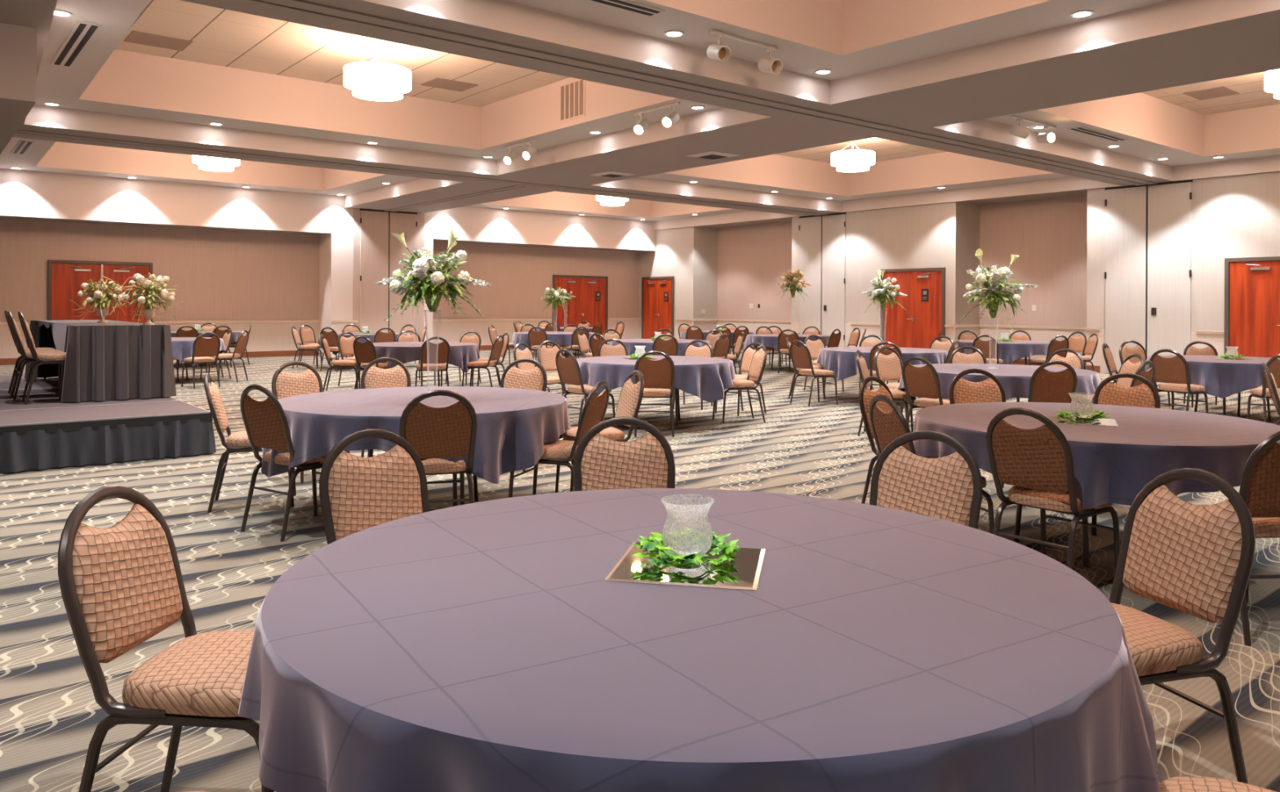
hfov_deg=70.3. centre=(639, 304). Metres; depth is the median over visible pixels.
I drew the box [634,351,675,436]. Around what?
banquet chair
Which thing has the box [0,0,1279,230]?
ceiling
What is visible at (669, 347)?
banquet chair
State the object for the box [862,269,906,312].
flower arrangement
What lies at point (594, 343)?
banquet chair
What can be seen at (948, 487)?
banquet chair
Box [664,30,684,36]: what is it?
recessed light
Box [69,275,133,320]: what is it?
flower arrangement
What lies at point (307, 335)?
banquet chair
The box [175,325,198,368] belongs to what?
banquet chair
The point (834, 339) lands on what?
banquet chair
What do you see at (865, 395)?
banquet chair
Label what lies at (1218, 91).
ceiling vent
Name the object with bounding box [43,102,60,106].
recessed light
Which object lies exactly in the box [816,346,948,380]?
tablecloth
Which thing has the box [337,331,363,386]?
banquet chair
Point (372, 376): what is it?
banquet chair
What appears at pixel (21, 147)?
ceiling vent
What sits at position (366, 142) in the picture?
recessed light
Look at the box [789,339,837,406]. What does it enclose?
banquet chair
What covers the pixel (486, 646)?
tablecloth
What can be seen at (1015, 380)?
tablecloth
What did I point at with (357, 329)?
banquet chair
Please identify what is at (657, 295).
door
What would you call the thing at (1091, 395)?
votive holder
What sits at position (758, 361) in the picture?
banquet chair
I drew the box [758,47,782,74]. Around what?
track spotlight
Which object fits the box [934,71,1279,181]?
ceiling
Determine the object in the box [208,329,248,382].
banquet chair
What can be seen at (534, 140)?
track rail
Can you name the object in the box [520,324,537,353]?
banquet chair
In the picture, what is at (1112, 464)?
tablecloth
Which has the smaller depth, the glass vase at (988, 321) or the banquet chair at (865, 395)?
the banquet chair at (865, 395)
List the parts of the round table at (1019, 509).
leg, leg, leg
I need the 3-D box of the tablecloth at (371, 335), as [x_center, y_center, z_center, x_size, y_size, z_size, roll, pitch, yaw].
[-5.996,0.832,19.810,1.980,0.428,1.941,0,0,-25]
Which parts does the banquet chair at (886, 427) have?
panel, frame, seat, leg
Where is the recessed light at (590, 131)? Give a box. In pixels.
[588,130,601,133]
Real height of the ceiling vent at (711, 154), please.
0.026 m
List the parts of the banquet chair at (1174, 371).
panel, leg, frame, seat, seat frame, leg, leg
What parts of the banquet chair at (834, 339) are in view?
panel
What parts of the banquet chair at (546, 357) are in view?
frame, backrest, seat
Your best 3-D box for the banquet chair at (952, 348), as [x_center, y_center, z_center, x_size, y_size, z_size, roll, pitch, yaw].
[4.285,0.963,13.071,0.590,0.921,0.439,0,0,40]
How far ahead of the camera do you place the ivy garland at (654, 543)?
2.26 m
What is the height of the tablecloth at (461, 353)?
0.428 m
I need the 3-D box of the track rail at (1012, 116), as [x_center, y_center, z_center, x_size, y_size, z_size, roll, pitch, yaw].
[6.017,-2.796,13.850,1.300,0.030,0.036,0,0,-39]
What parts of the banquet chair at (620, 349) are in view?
backrest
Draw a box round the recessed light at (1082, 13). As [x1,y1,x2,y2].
[1070,9,1093,17]
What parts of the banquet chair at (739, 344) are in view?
seat, leg, frame, backrest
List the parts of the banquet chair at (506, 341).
leg, leg, seat, leg, frame, backrest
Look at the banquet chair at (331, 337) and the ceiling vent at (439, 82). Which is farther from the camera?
the banquet chair at (331, 337)
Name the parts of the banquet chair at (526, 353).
frame, backrest, seat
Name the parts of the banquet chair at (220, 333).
frame, panel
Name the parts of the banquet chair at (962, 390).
backrest, frame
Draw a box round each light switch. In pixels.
[749,303,753,308]
[1031,304,1035,311]
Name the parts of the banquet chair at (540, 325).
backrest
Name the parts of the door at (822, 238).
panel, panel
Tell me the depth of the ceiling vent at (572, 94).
14.37 m
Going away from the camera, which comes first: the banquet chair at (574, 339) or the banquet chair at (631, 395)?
the banquet chair at (631, 395)
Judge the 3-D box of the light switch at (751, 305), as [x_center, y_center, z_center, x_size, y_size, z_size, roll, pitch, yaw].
[3.535,0.028,28.824,0.020,0.150,0.170,0,0,-39]
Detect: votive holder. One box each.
[635,345,645,358]
[660,493,714,564]
[1068,392,1094,421]
[1226,346,1238,359]
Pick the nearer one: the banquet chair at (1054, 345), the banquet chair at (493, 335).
the banquet chair at (1054, 345)
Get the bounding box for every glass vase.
[423,310,440,386]
[986,320,999,368]
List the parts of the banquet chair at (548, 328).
panel, frame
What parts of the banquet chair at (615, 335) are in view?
backrest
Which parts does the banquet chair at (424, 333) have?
backrest, frame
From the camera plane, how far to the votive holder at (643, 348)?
10.88 m
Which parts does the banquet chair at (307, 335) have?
backrest, frame, seat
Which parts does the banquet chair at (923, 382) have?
leg, panel, frame, seat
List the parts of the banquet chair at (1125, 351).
frame, backrest, leg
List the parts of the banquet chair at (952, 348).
panel, frame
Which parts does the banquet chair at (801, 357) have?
leg, panel, frame, leg, seat frame, seat, leg, leg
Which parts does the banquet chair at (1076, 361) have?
backrest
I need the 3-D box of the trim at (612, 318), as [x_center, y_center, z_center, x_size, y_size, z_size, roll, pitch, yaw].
[-8.996,0.430,23.613,23.870,0.060,0.917,0,0,-39]
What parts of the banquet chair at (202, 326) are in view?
backrest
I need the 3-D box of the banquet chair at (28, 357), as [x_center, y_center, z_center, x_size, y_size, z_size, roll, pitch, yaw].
[-6.365,0.518,9.639,0.590,0.921,0.439,0,0,-37]
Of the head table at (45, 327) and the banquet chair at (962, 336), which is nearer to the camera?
the head table at (45, 327)
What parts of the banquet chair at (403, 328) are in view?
backrest, frame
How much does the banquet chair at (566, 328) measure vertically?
0.921 m
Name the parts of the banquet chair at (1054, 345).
seat, panel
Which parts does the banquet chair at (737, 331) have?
frame, panel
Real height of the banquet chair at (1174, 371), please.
0.921 m
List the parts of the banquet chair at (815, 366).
frame, leg, seat, leg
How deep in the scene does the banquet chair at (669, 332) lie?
18.57 m
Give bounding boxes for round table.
[177,359,187,382]
[368,448,478,506]
[433,370,439,386]
[674,387,679,426]
[770,347,791,370]
[1013,504,1097,567]
[1194,386,1271,421]
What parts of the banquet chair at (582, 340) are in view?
backrest, frame, seat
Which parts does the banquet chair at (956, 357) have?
backrest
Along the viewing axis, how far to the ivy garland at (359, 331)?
19.73 m
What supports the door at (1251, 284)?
in the wall at (1059, 244)
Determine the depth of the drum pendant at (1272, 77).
13.07 m
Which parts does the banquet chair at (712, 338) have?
backrest, frame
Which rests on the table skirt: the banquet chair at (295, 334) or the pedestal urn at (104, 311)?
the pedestal urn at (104, 311)
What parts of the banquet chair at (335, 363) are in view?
backrest, leg, leg, frame, seat frame, seat, leg, leg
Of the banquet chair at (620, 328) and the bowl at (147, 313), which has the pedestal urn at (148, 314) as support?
the bowl at (147, 313)
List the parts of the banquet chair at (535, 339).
panel, frame, seat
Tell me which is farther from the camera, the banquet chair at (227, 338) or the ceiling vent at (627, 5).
the banquet chair at (227, 338)
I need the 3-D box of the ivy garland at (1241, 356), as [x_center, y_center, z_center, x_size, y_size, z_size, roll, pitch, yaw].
[7.499,0.647,11.491,0.277,0.062,0.288,0,0,-21]
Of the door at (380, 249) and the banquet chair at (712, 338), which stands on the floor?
the banquet chair at (712, 338)
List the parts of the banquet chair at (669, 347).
panel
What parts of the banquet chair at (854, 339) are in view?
backrest, frame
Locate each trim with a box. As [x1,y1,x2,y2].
[0,97,35,154]
[0,317,639,324]
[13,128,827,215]
[383,185,529,211]
[675,318,1224,333]
[693,319,979,327]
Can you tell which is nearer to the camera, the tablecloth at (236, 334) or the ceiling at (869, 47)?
the ceiling at (869, 47)
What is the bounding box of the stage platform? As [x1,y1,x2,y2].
[0,374,216,472]
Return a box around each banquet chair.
[4,310,62,394]
[6,310,62,399]
[17,311,66,404]
[57,484,274,791]
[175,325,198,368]
[181,332,220,388]
[192,328,232,380]
[199,322,217,330]
[202,324,231,368]
[203,373,296,512]
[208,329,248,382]
[223,324,252,364]
[240,384,347,542]
[271,360,349,483]
[291,325,322,368]
[299,324,330,366]
[319,428,429,544]
[320,327,352,372]
[320,333,360,391]
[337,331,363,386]
[342,324,360,357]
[352,335,387,389]
[360,356,411,457]
[373,327,395,342]
[395,329,421,379]
[399,389,477,505]
[400,324,416,363]
[415,336,450,386]
[420,325,426,364]
[445,330,481,384]
[462,334,503,386]
[470,333,509,386]
[488,324,514,364]
[500,358,546,471]
[508,379,609,497]
[513,321,534,354]
[513,342,566,398]
[515,320,523,332]
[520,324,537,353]
[528,326,551,366]
[537,320,551,345]
[537,340,586,401]
[544,322,564,355]
[555,348,616,428]
[555,369,644,493]
[558,324,579,358]
[562,326,589,358]
[573,416,675,491]
[576,329,598,357]
[577,320,590,327]
[586,322,602,352]
[589,333,608,356]
[597,338,627,356]
[602,328,621,339]
[616,321,624,337]
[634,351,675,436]
[652,333,678,355]
[653,328,673,338]
[673,339,713,409]
[678,323,691,337]
[686,325,703,340]
[704,329,723,352]
[712,325,731,354]
[712,333,730,359]
[712,345,766,423]
[715,331,744,374]
[715,342,766,416]
[722,323,737,347]
[730,325,749,362]
[755,325,781,366]
[765,325,786,364]
[777,328,799,373]
[786,337,825,399]
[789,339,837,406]
[802,325,820,360]
[804,334,844,391]
[826,328,840,347]
[838,327,860,346]
[855,350,913,435]
[858,334,888,389]
[858,376,938,503]
[869,342,902,409]
[869,394,994,533]
[869,430,982,528]
[874,346,914,419]
[902,356,950,425]
[912,340,960,402]
[928,335,953,350]
[938,331,965,354]
[949,345,986,364]
[949,368,1005,487]
[957,329,977,354]
[972,334,1003,364]
[986,407,1119,569]
[1005,329,1031,364]
[1027,360,1077,403]
[1029,334,1069,364]
[1046,348,1084,368]
[1066,331,1086,355]
[1066,333,1097,371]
[1092,360,1155,404]
[1093,373,1160,408]
[1102,342,1118,383]
[1109,467,1255,783]
[1115,353,1145,386]
[1119,340,1170,406]
[1149,348,1208,413]
[1159,776,1275,791]
[1183,341,1226,408]
[1197,430,1279,645]
[1247,353,1279,422]
[1262,362,1279,425]
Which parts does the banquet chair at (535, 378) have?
backrest, frame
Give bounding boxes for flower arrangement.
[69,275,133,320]
[111,272,185,325]
[375,227,490,320]
[404,288,426,311]
[538,287,570,315]
[560,288,575,305]
[776,269,812,302]
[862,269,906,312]
[956,248,1040,331]
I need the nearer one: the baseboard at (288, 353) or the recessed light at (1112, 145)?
the recessed light at (1112, 145)
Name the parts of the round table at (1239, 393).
leg, leg, leg, leg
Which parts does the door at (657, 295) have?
sign plate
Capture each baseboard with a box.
[0,343,550,364]
[730,345,1100,373]
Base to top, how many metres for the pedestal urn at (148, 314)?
0.165 m
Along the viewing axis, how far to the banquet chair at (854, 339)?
20.31 m
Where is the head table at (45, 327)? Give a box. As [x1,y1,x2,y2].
[40,320,75,387]
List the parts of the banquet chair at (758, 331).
backrest, frame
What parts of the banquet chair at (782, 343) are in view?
leg, seat, panel, frame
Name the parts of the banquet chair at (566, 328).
backrest, frame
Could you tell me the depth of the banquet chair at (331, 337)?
18.64 m
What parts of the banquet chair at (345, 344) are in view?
leg, backrest, frame, seat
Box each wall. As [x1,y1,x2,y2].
[0,22,36,102]
[0,168,655,356]
[0,218,639,358]
[639,171,1279,373]
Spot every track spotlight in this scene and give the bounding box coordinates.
[502,146,516,164]
[522,142,537,159]
[633,112,648,134]
[662,105,679,127]
[706,33,731,62]
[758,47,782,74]
[1008,118,1030,138]
[1036,124,1055,142]
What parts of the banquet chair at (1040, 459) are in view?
leg, panel, frame, leg, seat, seat frame, leg, leg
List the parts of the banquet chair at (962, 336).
frame, backrest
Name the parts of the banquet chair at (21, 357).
panel, frame, leg, leg, seat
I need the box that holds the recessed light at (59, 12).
[53,8,72,17]
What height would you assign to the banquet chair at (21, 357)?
0.921 m
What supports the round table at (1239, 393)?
on the floor
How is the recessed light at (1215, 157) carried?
in the ceiling at (1243, 127)
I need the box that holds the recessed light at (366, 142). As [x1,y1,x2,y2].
[365,141,378,144]
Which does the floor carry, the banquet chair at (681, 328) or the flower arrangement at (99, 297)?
the banquet chair at (681, 328)
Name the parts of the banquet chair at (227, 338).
leg, backrest, frame, leg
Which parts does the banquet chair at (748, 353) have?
leg, leg, leg, seat, frame, backrest, leg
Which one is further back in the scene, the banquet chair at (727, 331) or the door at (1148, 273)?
the banquet chair at (727, 331)
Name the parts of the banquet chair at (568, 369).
panel, frame, leg, seat, leg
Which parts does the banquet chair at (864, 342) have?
backrest, frame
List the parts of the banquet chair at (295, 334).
leg, backrest, frame, seat, leg, leg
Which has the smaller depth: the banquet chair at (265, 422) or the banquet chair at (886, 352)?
the banquet chair at (265, 422)
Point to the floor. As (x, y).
(50, 713)
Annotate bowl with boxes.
[96,308,108,316]
[142,309,155,318]
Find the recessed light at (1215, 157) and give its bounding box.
[1212,155,1225,158]
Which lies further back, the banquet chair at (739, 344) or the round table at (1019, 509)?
the banquet chair at (739, 344)
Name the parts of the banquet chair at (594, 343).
panel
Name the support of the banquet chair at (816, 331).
on the floor
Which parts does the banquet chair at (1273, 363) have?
leg, seat frame, leg, seat, frame, panel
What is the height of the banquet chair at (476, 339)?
0.921 m
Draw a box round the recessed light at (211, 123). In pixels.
[208,122,222,125]
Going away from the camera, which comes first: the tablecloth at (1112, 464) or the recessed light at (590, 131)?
the tablecloth at (1112, 464)
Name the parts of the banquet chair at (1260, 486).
seat, leg, leg, frame, panel, seat frame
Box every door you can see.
[48,259,152,323]
[360,208,417,333]
[551,274,608,347]
[641,275,674,338]
[798,212,846,347]
[880,266,945,348]
[1104,179,1192,373]
[1224,256,1279,357]
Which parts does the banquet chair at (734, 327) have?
backrest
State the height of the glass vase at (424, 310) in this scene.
0.604 m
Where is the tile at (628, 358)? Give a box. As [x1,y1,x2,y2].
[622,357,658,359]
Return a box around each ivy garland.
[359,330,371,333]
[629,353,652,358]
[631,526,740,567]
[997,337,1012,340]
[1055,408,1110,422]
[1217,353,1244,358]
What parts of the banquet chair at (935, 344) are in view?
backrest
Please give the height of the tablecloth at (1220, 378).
0.424 m
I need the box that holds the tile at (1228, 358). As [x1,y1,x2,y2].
[1213,357,1253,359]
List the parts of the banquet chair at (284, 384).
frame, backrest, leg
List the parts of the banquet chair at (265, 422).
leg, panel, frame, leg, seat, seat frame, leg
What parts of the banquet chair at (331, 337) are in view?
leg, panel, frame, seat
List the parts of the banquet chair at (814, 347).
backrest, frame, seat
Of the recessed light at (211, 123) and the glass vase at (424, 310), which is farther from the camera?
the recessed light at (211, 123)
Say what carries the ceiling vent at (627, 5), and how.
in the ceiling at (869, 47)
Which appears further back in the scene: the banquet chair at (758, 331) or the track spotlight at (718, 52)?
the banquet chair at (758, 331)
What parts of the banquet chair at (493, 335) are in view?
frame, backrest, leg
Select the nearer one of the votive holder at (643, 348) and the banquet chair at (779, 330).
the votive holder at (643, 348)
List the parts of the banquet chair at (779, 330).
leg, frame, backrest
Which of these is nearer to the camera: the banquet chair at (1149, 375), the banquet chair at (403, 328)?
the banquet chair at (1149, 375)
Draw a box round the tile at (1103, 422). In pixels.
[1047,415,1118,426]
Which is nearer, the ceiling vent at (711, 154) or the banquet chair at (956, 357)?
the banquet chair at (956, 357)
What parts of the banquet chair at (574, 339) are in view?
seat, frame, panel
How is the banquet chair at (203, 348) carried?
on the floor
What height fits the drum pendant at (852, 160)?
0.754 m
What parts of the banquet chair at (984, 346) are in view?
panel, seat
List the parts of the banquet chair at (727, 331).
panel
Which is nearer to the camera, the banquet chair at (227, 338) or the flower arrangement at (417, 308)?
the flower arrangement at (417, 308)
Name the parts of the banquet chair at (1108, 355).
backrest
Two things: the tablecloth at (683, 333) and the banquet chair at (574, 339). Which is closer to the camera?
the banquet chair at (574, 339)
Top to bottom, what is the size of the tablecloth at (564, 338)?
0.428 m
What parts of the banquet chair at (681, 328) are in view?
backrest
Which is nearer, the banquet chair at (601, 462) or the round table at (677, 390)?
the banquet chair at (601, 462)
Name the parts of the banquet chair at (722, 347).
panel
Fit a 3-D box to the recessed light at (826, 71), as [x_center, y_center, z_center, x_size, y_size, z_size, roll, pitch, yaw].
[2.217,-2.823,10.989,0.210,0.014,0.210,0,0,-39]
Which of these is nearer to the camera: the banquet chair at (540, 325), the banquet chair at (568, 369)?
the banquet chair at (568, 369)
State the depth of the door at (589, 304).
29.96 m
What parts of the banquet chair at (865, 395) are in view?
leg, frame, backrest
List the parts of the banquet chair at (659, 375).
leg, panel, frame, seat frame, seat, leg, leg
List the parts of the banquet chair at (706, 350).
leg, leg, backrest, frame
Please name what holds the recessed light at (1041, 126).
in the ceiling at (1243, 127)
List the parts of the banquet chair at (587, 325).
backrest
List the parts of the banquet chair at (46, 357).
panel, leg, backrest, leg, frame, seat, seat frame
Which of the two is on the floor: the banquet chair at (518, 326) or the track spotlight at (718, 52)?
the banquet chair at (518, 326)
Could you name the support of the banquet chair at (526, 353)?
on the floor
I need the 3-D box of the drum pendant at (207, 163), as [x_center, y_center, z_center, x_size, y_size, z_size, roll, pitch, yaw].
[-8.836,-3.246,18.943,0.900,0.837,0.900,0,0,-39]
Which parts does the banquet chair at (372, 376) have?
backrest, frame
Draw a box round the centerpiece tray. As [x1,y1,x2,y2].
[604,542,765,591]
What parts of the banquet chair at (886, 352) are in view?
seat, panel, frame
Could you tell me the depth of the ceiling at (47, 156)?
20.74 m
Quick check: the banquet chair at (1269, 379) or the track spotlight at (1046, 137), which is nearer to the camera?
the banquet chair at (1269, 379)
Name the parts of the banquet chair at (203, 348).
leg, leg, seat, seat frame, frame, panel, leg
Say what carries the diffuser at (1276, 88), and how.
attached to the drum pendant at (1272, 77)
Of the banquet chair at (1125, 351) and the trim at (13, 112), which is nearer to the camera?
the trim at (13, 112)
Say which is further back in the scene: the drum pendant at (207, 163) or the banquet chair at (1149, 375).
the drum pendant at (207, 163)
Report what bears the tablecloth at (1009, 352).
on the round table
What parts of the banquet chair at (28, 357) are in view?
panel, leg, backrest, frame, leg, seat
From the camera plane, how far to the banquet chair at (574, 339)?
20.03 m
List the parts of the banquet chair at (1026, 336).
backrest, frame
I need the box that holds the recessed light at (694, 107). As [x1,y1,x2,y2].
[690,105,705,109]
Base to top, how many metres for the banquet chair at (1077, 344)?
0.921 m
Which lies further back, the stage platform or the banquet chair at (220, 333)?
the banquet chair at (220, 333)
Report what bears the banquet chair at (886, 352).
on the floor
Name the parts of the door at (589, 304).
sign plate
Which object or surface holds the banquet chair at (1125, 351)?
on the floor
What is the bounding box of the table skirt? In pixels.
[24,320,176,402]
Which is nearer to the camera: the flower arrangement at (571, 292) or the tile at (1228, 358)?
the tile at (1228, 358)
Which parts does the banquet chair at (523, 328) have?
backrest, frame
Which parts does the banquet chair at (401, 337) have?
backrest, frame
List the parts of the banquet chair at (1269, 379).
panel, backrest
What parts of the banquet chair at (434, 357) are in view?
leg, leg, seat, seat frame, frame, panel, leg, leg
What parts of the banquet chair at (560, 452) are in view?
leg, leg, seat frame, seat, leg, frame, panel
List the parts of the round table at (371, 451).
leg, leg, leg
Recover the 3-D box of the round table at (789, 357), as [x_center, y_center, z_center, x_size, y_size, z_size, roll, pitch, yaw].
[3.299,1.043,20.000,1.836,0.749,1.836,0,0,-40]
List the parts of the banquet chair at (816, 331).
backrest, frame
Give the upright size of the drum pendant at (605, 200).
0.806 m
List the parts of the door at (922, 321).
sign plate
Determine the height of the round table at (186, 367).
0.749 m
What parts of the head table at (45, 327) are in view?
leg, leg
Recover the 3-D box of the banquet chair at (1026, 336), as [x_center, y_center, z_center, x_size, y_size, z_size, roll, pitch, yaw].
[7.733,0.981,18.564,0.439,0.921,0.590,0,0,30]
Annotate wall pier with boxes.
[352,208,424,355]
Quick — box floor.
[0,347,1279,791]
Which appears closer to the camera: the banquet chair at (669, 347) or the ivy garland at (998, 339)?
the banquet chair at (669, 347)
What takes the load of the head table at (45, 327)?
on the stage platform
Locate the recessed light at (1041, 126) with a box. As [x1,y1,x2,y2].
[1031,124,1043,128]
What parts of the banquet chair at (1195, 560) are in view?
seat, seat frame, backrest, frame, panel, leg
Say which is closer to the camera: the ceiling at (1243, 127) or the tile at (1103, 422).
the tile at (1103, 422)
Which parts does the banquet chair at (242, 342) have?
leg, seat, seat frame, leg, frame, panel, leg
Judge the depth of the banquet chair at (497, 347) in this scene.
14.32 m
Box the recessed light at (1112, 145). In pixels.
[1106,144,1119,147]
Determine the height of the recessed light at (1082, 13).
0.014 m
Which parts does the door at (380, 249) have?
panel, panel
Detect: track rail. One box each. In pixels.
[504,138,536,148]
[633,101,679,115]
[709,28,777,49]
[1011,115,1056,128]
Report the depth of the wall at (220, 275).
23.49 m
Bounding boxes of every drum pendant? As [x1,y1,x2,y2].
[192,155,239,171]
[343,40,411,101]
[596,195,628,205]
[831,140,875,172]
[1264,68,1279,98]
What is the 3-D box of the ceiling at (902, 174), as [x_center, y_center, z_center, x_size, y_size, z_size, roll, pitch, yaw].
[4.507,-3.059,19.142,8.431,1.077,7.278,0,0,-39]
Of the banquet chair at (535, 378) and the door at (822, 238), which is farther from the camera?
the door at (822, 238)
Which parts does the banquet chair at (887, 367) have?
frame, backrest, seat, leg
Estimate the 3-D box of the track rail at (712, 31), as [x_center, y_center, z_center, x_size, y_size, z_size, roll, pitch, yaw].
[1.110,-2.821,9.661,1.000,0.030,0.036,0,0,-39]
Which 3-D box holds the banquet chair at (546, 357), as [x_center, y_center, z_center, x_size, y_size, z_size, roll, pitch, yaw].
[-1.040,0.937,12.007,0.439,0.921,0.590,0,0,-45]
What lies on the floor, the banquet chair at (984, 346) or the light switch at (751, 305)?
the banquet chair at (984, 346)
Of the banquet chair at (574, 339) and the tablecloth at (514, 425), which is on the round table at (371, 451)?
the tablecloth at (514, 425)
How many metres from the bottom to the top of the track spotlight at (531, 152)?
0.318 m
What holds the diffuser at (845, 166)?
attached to the drum pendant at (852, 160)
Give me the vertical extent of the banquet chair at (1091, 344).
0.921 m
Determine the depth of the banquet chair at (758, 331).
21.33 m
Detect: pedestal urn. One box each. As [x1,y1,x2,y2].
[96,308,108,322]
[142,309,155,324]
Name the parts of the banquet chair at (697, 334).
panel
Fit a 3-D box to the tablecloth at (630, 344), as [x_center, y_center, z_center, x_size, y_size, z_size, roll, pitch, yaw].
[0.326,0.864,16.605,1.988,0.428,1.941,0,0,-10]
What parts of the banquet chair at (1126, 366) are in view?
backrest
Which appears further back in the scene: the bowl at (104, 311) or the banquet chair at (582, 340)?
the banquet chair at (582, 340)
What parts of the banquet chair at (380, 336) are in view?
panel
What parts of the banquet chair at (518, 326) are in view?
backrest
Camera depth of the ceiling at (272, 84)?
13.97 m
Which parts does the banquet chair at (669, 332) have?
backrest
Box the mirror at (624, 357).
[623,357,655,359]
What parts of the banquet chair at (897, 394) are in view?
leg, frame, backrest, seat, leg, leg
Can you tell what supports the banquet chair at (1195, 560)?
on the floor
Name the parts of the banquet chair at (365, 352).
leg, panel, frame, seat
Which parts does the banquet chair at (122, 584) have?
leg, panel, frame, backrest, leg, seat frame, seat, leg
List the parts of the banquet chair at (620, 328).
backrest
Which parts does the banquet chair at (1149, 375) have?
frame, panel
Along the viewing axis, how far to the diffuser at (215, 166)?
18.73 m
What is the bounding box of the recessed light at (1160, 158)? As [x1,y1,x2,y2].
[1156,157,1168,159]
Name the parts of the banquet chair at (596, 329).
panel, frame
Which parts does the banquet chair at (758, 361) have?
leg, leg, seat frame, seat, leg, frame, backrest, leg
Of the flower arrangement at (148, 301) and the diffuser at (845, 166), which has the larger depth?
the diffuser at (845, 166)
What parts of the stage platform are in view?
deck panel, deck panel, deck panel, deck panel, deck panel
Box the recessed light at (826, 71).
[814,68,831,74]
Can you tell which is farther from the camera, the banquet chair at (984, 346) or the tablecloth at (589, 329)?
the tablecloth at (589, 329)
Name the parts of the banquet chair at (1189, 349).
leg, backrest, frame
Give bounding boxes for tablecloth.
[170,330,244,342]
[171,337,226,364]
[238,488,1159,791]
[261,386,570,484]
[317,332,409,355]
[360,341,479,372]
[511,331,595,352]
[536,326,597,337]
[573,355,734,401]
[607,338,709,355]
[679,329,757,348]
[742,333,830,355]
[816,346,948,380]
[897,363,1101,404]
[912,401,1279,507]
[952,339,1050,364]
[1144,355,1279,398]
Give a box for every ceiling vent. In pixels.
[10,140,34,154]
[50,20,102,66]
[124,30,192,51]
[420,77,478,91]
[559,79,585,122]
[588,0,665,17]
[591,171,635,177]
[687,151,738,159]
[1066,126,1128,141]
[1182,86,1239,99]
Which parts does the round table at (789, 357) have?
leg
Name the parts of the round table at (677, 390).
leg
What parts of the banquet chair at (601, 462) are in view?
backrest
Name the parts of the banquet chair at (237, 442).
backrest, leg, leg, frame, seat, seat frame, leg, leg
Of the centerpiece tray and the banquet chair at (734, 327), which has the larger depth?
the banquet chair at (734, 327)
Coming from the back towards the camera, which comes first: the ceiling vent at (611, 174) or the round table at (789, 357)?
the round table at (789, 357)
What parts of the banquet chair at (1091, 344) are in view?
seat, backrest, frame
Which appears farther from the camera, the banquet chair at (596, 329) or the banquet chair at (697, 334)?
the banquet chair at (596, 329)
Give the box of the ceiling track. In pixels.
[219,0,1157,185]
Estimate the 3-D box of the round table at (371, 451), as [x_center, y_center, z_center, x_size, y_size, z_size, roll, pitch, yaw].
[-1.482,1.019,6.220,1.906,0.749,1.906,0,0,5]
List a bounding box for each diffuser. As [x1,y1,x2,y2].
[198,160,233,171]
[352,80,402,101]
[600,199,624,205]
[836,161,869,172]
[1273,85,1279,98]
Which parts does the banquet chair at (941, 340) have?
backrest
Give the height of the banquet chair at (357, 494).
0.920 m
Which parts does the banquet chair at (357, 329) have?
backrest, frame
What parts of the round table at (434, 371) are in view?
leg, leg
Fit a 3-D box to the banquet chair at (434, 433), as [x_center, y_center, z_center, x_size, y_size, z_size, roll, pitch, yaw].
[-1.217,0.937,5.390,0.439,0.920,0.589,0,0,-18]
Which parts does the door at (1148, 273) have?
panel, latch plate, panel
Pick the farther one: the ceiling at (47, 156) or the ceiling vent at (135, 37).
the ceiling at (47, 156)
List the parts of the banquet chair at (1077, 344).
backrest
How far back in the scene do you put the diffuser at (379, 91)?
12.34 m
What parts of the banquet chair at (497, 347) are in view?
leg, leg, seat frame, seat, leg, frame, leg, panel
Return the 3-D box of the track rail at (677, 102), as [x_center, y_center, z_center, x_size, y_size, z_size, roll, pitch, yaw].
[0.230,-2.825,13.071,0.036,0.030,1.000,0,0,-39]
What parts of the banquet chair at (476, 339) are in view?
backrest, frame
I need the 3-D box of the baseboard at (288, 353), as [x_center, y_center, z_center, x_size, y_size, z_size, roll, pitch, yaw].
[-9.283,1.279,23.961,23.870,0.150,0.020,0,0,-39]
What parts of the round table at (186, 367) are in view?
leg, leg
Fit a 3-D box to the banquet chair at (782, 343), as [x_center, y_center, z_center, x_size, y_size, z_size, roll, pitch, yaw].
[3.087,0.957,18.868,0.439,0.921,0.590,0,0,11]
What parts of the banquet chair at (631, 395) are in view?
leg, leg, seat, backrest, frame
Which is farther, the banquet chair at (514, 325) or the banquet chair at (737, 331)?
the banquet chair at (514, 325)
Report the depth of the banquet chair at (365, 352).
13.66 m
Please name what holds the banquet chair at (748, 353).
on the floor
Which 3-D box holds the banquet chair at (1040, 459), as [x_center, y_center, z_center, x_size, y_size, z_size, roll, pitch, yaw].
[2.053,0.953,4.525,0.589,0.920,0.439,0,0,-37]
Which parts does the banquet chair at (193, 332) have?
panel, frame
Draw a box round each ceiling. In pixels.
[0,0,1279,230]
[0,137,462,207]
[24,0,770,174]
[363,0,1279,104]
[468,191,802,230]
[591,137,1121,212]
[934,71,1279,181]

